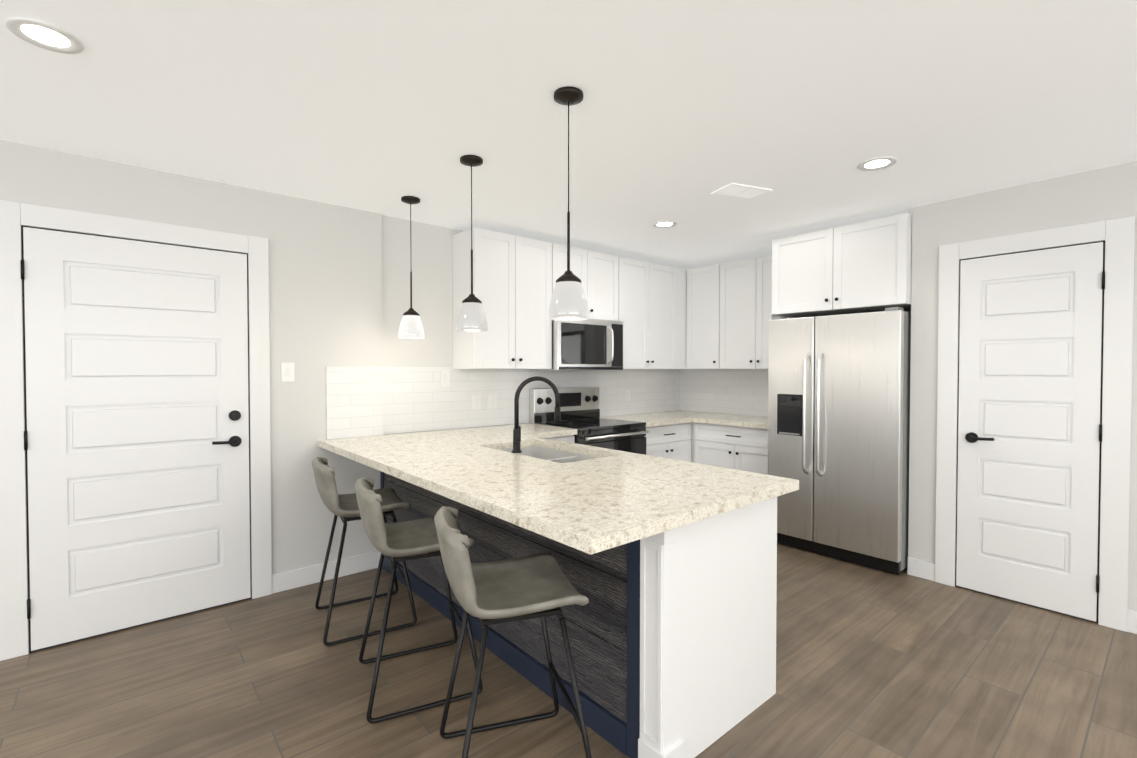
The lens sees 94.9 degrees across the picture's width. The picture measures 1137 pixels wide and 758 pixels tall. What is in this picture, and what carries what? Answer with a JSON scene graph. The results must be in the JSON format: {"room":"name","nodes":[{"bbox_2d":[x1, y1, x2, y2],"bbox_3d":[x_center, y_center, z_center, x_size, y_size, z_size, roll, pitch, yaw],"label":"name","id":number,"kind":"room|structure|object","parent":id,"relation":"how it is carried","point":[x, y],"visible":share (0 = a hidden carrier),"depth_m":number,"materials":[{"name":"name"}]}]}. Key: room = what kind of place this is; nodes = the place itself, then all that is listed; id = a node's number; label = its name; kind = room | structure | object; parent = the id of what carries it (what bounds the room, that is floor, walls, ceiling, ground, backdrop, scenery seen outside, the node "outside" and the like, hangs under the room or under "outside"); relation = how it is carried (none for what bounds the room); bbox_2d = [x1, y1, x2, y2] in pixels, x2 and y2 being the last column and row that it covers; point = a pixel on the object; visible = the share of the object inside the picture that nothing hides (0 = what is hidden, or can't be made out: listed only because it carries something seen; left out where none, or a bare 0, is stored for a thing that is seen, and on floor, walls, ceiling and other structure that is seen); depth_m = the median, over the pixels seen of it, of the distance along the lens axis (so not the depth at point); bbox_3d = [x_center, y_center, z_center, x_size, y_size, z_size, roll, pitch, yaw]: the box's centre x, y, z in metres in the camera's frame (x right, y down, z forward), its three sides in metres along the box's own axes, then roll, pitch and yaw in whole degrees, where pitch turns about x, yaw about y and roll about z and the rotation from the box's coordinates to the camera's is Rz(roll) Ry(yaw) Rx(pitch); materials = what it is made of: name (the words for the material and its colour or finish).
{"room":"kitchen","nodes":[
{"label":"kitchen","id":0,"kind":"room"},
{"bbox_2d":[0,140,654,621],"bbox_3d":[-1.874,0.089,3.235,8.350,2.440,0.175,-1,1,-40],"label":"wall","id":1,"kind":"structure","parent":0,"point":[325,285],"depth_m":3.30,"materials":[{"name":"white paint"}]},
{"bbox_2d":[0,200,271,660],"bbox_3d":[-2.225,0.239,2.773,1.140,2.157,0.076,-1,1,-40],"label":"door","id":2,"kind":"structure","parent":1,"relation":"in","point":[135,432],"depth_m":2.73,"materials":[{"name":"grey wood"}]},
{"bbox_2d":[281,363,294,381],"bbox_3d":[-1.736,-0.041,3.228,0.075,0.120,0.008,-1,1,-40],"label":"switch plate","id":3,"kind":"object","parent":1,"relation":"attached to","point":[287,372],"visible":1,"depth_m":3.23,"materials":[{"name":"white plastic"}]},
{"bbox_2d":[272,551,380,593],"bbox_3d":[-1.554,1.249,3.403,0.673,0.115,0.014,-1,1,-40],"label":"baseboard","id":4,"kind":"structure","parent":1,"relation":"attached to","point":[293,579],"depth_m":3.36,"materials":[{"name":"white wood"}]},
{"bbox_2d":[452,227,523,368],"bbox_3d":[-0.619,-0.583,3.988,0.414,1.013,0.328,-1,1,-40],"label":"upper cabinet","id":5,"kind":"object","parent":1,"relation":"attached to","point":[498,257],"depth_m":3.87,"materials":[{"name":"white wood"}]},
{"bbox_2d":[524,237,559,368],"bbox_3d":[-0.371,-0.587,4.199,0.478,1.013,0.328,-1,1,-40],"label":"upper cabinet","id":6,"kind":"object","parent":1,"relation":"attached to","point":[541,258],"depth_m":4.11,"materials":[{"name":"white wood"}]},
{"bbox_2d":[326,367,767,438],"bbox_3d":[0.308,0.144,4.026,3.698,0.471,1.494,-1,1,-40],"label":"backsplash","id":7,"kind":"structure","parent":1,"relation":"attached to","point":[366,401],"depth_m":4.20,"materials":[{"name":"tile"}]},
{"bbox_2d":[440,371,449,385],"bbox_3d":[-0.930,-0.004,3.937,0.075,0.116,0.006,-1,1,-40],"label":"electrical outlet plate","id":8,"kind":"object","parent":7,"relation":"attached to","point":[445,381],"depth_m":3.94,"materials":[{"name":"white plastic"}]},
{"bbox_2d":[472,395,480,409],"bbox_3d":[-0.724,0.183,4.115,0.075,0.116,0.006,-1,1,-40],"label":"electrical outlet plate","id":9,"kind":"object","parent":7,"relation":"attached to","point":[476,399],"depth_m":4.11,"materials":[{"name":"white plastic"}]},
{"bbox_2d":[489,394,496,408],"bbox_3d":[-0.610,0.181,4.212,0.075,0.116,0.006,-1,1,-40],"label":"electrical outlet plate","id":10,"kind":"object","parent":7,"relation":"attached to","point":[492,397],"depth_m":4.21,"materials":[{"name":"white plastic"}]},
{"bbox_2d":[560,244,595,318],"bbox_3d":[-0.067,-0.806,4.453,0.439,0.585,0.328,-1,1,-40],"label":"upper cabinet","id":11,"kind":"object","parent":1,"relation":"attached to","point":[582,261],"depth_m":4.41,"materials":[{"name":"white wood"}]},
{"bbox_2d":[596,252,619,320],"bbox_3d":[0.176,-0.809,4.660,0.439,0.585,0.328,-1,1,-40],"label":"upper cabinet","id":12,"kind":"object","parent":1,"relation":"attached to","point":[607,265],"depth_m":4.60,"materials":[{"name":"white wood"}]},
{"bbox_2d":[529,318,622,369],"bbox_3d":[0.096,-0.293,4.516,0.752,0.433,0.442,-1,1,-40],"label":"over-the-range microwave","id":13,"kind":"object","parent":12,"relation":"attached to","point":[592,344],"visible":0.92,"depth_m":4.35,"materials":[{"name":"silver metal"}]},
{"bbox_2d":[620,256,655,368],"bbox_3d":[0.501,-0.600,4.939,0.532,1.013,0.328,-1,1,-40],"label":"upper cabinet","id":14,"kind":"object","parent":1,"relation":"attached to","point":[637,277],"depth_m":4.86,"materials":[{"name":"white wood"}]},
{"bbox_2d":[656,264,679,368],"bbox_3d":[0.790,-0.605,5.185,0.468,1.013,0.328,-1,1,-40],"label":"upper cabinet","id":15,"kind":"object","parent":1,"relation":"attached to","point":[667,277],"depth_m":5.14,"materials":[{"name":"white wood"}]},
{"bbox_2d":[680,269,691,368],"bbox_3d":[1.236,-0.611,5.523,0.328,1.013,0.390,-1,1,-40],"label":"upper cabinet","id":16,"kind":"object","parent":1,"relation":"attached to","point":[685,275],"depth_m":5.29,"materials":[{"name":"white wood"}]},
{"bbox_2d":[692,265,711,368],"bbox_3d":[1.469,-0.606,5.247,0.328,1.013,0.452,-1,1,-40],"label":"upper cabinet","id":17,"kind":"object","parent":1,"relation":"attached to","point":[701,276],"depth_m":5.18,"materials":[{"name":"white wood"}]},
{"bbox_2d":[712,259,747,368],"bbox_3d":[1.698,-0.601,4.978,0.328,1.013,0.502,-1,1,-40],"label":"upper cabinet","id":18,"kind":"object","parent":1,"relation":"attached to","point":[717,316],"depth_m":4.93,"materials":[{"name":"white wood"}]},
{"bbox_2d":[748,255,787,368],"bbox_3d":[1.925,-0.596,4.711,0.328,1.013,0.439,-1,1,-40],"label":"upper cabinet","id":19,"kind":"object","parent":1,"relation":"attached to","point":[758,319],"depth_m":4.71,"materials":[{"name":"white wood"}]},
{"bbox_2d":[768,230,835,318],"bbox_3d":[2.075,-0.804,4.176,0.788,0.592,0.528,-1,1,-40],"label":"upper cabinet","id":20,"kind":"object","parent":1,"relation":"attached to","point":[794,261],"depth_m":3.99,"materials":[{"name":"white wood"}]},
{"bbox_2d":[0,543,1136,757],"bbox_3d":[0.238,1.383,0.771,8.450,0.060,6.800,-1,1,-40],"label":"floor","id":21,"kind":"structure","parent":0,"point":[873,663],"depth_m":2.26,"materials":[{"name":"brown wood"}]},
{"bbox_2d":[312,457,416,645],"bbox_3d":[-1.132,0.868,2.858,0.484,0.889,0.468,-1,1,-30],"label":"stool","id":22,"kind":"object","parent":21,"relation":"on","point":[345,507],"visible":0.92,"depth_m":2.73,"materials":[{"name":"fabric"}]},
{"bbox_2d":[354,478,482,722],"bbox_3d":[-0.676,0.878,2.290,0.484,0.889,0.468,0,1,-25],"label":"stool","id":23,"kind":"object","parent":21,"relation":"on","point":[406,540],"visible":0.77,"depth_m":2.16,"materials":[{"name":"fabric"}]},
{"bbox_2d":[434,506,591,757],"bbox_3d":[-0.202,0.888,1.765,0.484,0.889,0.468,0,1,-17],"label":"stool","id":24,"kind":"object","parent":21,"relation":"on","point":[521,588],"visible":1,"depth_m":1.67,"materials":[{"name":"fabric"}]},
{"bbox_2d":[472,435,575,560],"bbox_3d":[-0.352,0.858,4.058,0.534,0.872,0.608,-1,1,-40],"label":"base cabinet","id":25,"kind":"object","parent":21,"relation":"on","point":[500,538],"depth_m":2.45,"materials":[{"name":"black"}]},
{"bbox_2d":[526,423,576,435],"bbox_3d":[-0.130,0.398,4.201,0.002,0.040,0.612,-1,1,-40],"label":"countertop","id":26,"kind":"structure","parent":25,"relation":"on","point":[542,429],"depth_m":3.95,"materials":[{"name":"stone"}]},
{"bbox_2d":[318,426,798,554],"bbox_3d":[-0.328,0.526,2.749,1.170,0.244,2.572,-1,1,-40],"label":"countertop","id":27,"kind":"structure","parent":25,"relation":"on","point":[588,499],"depth_m":2.11,"materials":[{"name":"stone"}]},
{"bbox_2d":[512,376,560,452],"bbox_3d":[-0.180,0.192,2.888,0.267,0.415,0.126,-1,1,-40],"label":"faucet","id":28,"kind":"object","parent":27,"relation":"on","point":[517,434],"visible":1,"depth_m":2.84,"materials":[{"name":"black metal"}]},
{"bbox_2d":[529,387,648,454],"bbox_3d":[0.182,0.685,4.432,0.760,1.205,0.705,-1,1,-40],"label":"range","id":29,"kind":"object","parent":21,"relation":"on","point":[579,410],"visible":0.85,"depth_m":4.42,"materials":[{"name":"black metal"}]},
{"bbox_2d":[644,422,691,461],"bbox_3d":[0.702,0.842,4.953,0.696,0.872,0.608,-1,1,-40],"label":"base cabinet","id":30,"kind":"object","parent":21,"relation":"on","point":[673,441],"depth_m":4.75,"materials":[{"name":"white wood"}]},
{"bbox_2d":[600,413,693,426],"bbox_3d":[0.694,0.385,4.917,0.646,0.040,0.637,-1,1,-40],"label":"countertop","id":31,"kind":"structure","parent":30,"relation":"on","point":[651,420],"depth_m":4.84,"materials":[{"name":"stone"}]},
{"bbox_2d":[692,422,699,463],"bbox_3d":[1.229,0.835,5.340,0.608,0.872,0.700,-1,1,-40],"label":"base cabinet","id":32,"kind":"object","parent":21,"relation":"on","point":[695,426],"depth_m":4.91,"materials":[{"name":"white wood"}]},
{"bbox_2d":[700,423,776,537],"bbox_3d":[1.694,0.845,4.793,0.608,0.872,0.855,-1,1,-40],"label":"base cabinet","id":33,"kind":"object","parent":21,"relation":"on","point":[725,446],"depth_m":4.47,"materials":[{"name":"white wood"}]},
{"bbox_2d":[646,410,767,428],"bbox_3d":[1.468,0.383,5.012,0.657,0.040,1.495,-1,1,-40],"label":"countertop","id":34,"kind":"structure","parent":33,"relation":"on","point":[761,422],"depth_m":4.84,"materials":[{"name":"stone"}]},
{"bbox_2d":[768,307,910,574],"bbox_3d":[2.148,0.407,3.996,0.880,1.777,0.920,-1,1,-40],"label":"fridge","id":35,"kind":"object","parent":21,"relation":"on","point":[838,415],"visible":0.94,"depth_m":3.67,"materials":[{"name":"grey metal"}]},
{"bbox_2d":[0,0,1136,269],"bbox_3d":[0.238,-1.127,0.726,8.450,0.080,6.800,-1,1,-40],"label":"ceiling","id":36,"kind":"structure","parent":0,"point":[686,108],"depth_m":2.11,"materials":[{"name":"white paint"}]},
{"bbox_2d":[5,17,83,53],"bbox_3d":[-1.675,-1.098,1.674,0.180,0.008,0.180,-1,1,-40],"label":"recessed light","id":37,"kind":"object","parent":36,"relation":"in","point":[44,35],"visible":1,"depth_m":1.67,"materials":[{"name":"white plastic"}]},
{"bbox_2d":[398,196,424,338],"bbox_3d":[-0.991,-0.694,3.286,0.160,0.874,0.160,-1,1,-40],"label":"pendant light","id":38,"kind":"object","parent":36,"relation":"hanging from","point":[411,326],"visible":1,"depth_m":3.24,"materials":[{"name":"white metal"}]},
{"bbox_2d":[456,155,487,331],"bbox_3d":[-0.495,-0.683,2.671,0.160,0.874,0.160,-1,1,-40],"label":"pendant light","id":39,"kind":"object","parent":36,"relation":"hanging from","point":[471,316],"visible":1,"depth_m":2.63,"materials":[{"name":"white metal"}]},
{"bbox_2d":[548,86,588,320],"bbox_3d":[0.000,-0.672,2.042,0.160,0.874,0.160,-1,1,-40],"label":"pendant light","id":40,"kind":"object","parent":36,"relation":"hanging from","point":[568,301],"visible":1,"depth_m":2.00,"materials":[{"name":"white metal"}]},
{"bbox_2d":[653,221,676,227],"bbox_3d":[0.708,-1.137,3.842,0.180,0.008,0.180,-1,1,-40],"label":"recessed light","id":41,"kind":"object","parent":36,"relation":"in","point":[663,224],"visible":0.96,"depth_m":3.84,"materials":[{"name":"white plastic"}]},
{"bbox_2d":[711,183,772,199],"bbox_3d":[1.041,-1.125,3.140,0.300,0.006,0.190,0,1,-22],"label":"ceiling vent","id":42,"kind":"object","parent":36,"relation":"in","point":[739,191],"visible":1,"depth_m":3.12,"materials":[{"name":"white metal"}]},
{"bbox_2d":[857,156,896,170],"bbox_3d":[1.602,-1.117,2.712,0.180,0.008,0.180,-1,1,-40],"label":"recessed light","id":43,"kind":"object","parent":36,"relation":"in","point":[876,163],"visible":1,"depth_m":2.71,"materials":[{"name":"white plastic"}]},
{"bbox_2d":[908,161,1136,611],"bbox_3d":[3.882,0.106,2.243,0.860,2.440,3.960,-1,1,-40],"label":"wall","id":44,"kind":"structure","parent":0,"point":[1105,194],"depth_m":3.23,"materials":[{"name":"white paint"}]},
{"bbox_2d":[820,213,911,314],"bbox_3d":[2.339,-0.799,3.864,0.788,0.592,0.529,-1,1,-40],"label":"upper cabinet","id":45,"kind":"object","parent":44,"relation":"attached to","point":[866,266],"depth_m":3.60,"materials":[{"name":"white wood"}]},
{"bbox_2d":[935,216,1134,631],"bbox_3d":[2.618,0.234,3.008,0.076,2.157,0.846,-1,1,-40],"label":"door","id":46,"kind":"structure","parent":44,"relation":"in","point":[1034,386],"depth_m":2.97,"materials":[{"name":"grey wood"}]},
{"bbox_2d":[1127,610,1136,633],"bbox_3d":[3.864,1.281,1.610,0.014,0.115,2.928,-1,1,-40],"label":"baseboard","id":47,"kind":"structure","parent":44,"relation":"attached to","point":[1131,615],"depth_m":2.71,"materials":[{"name":"white wood"}]}
]}

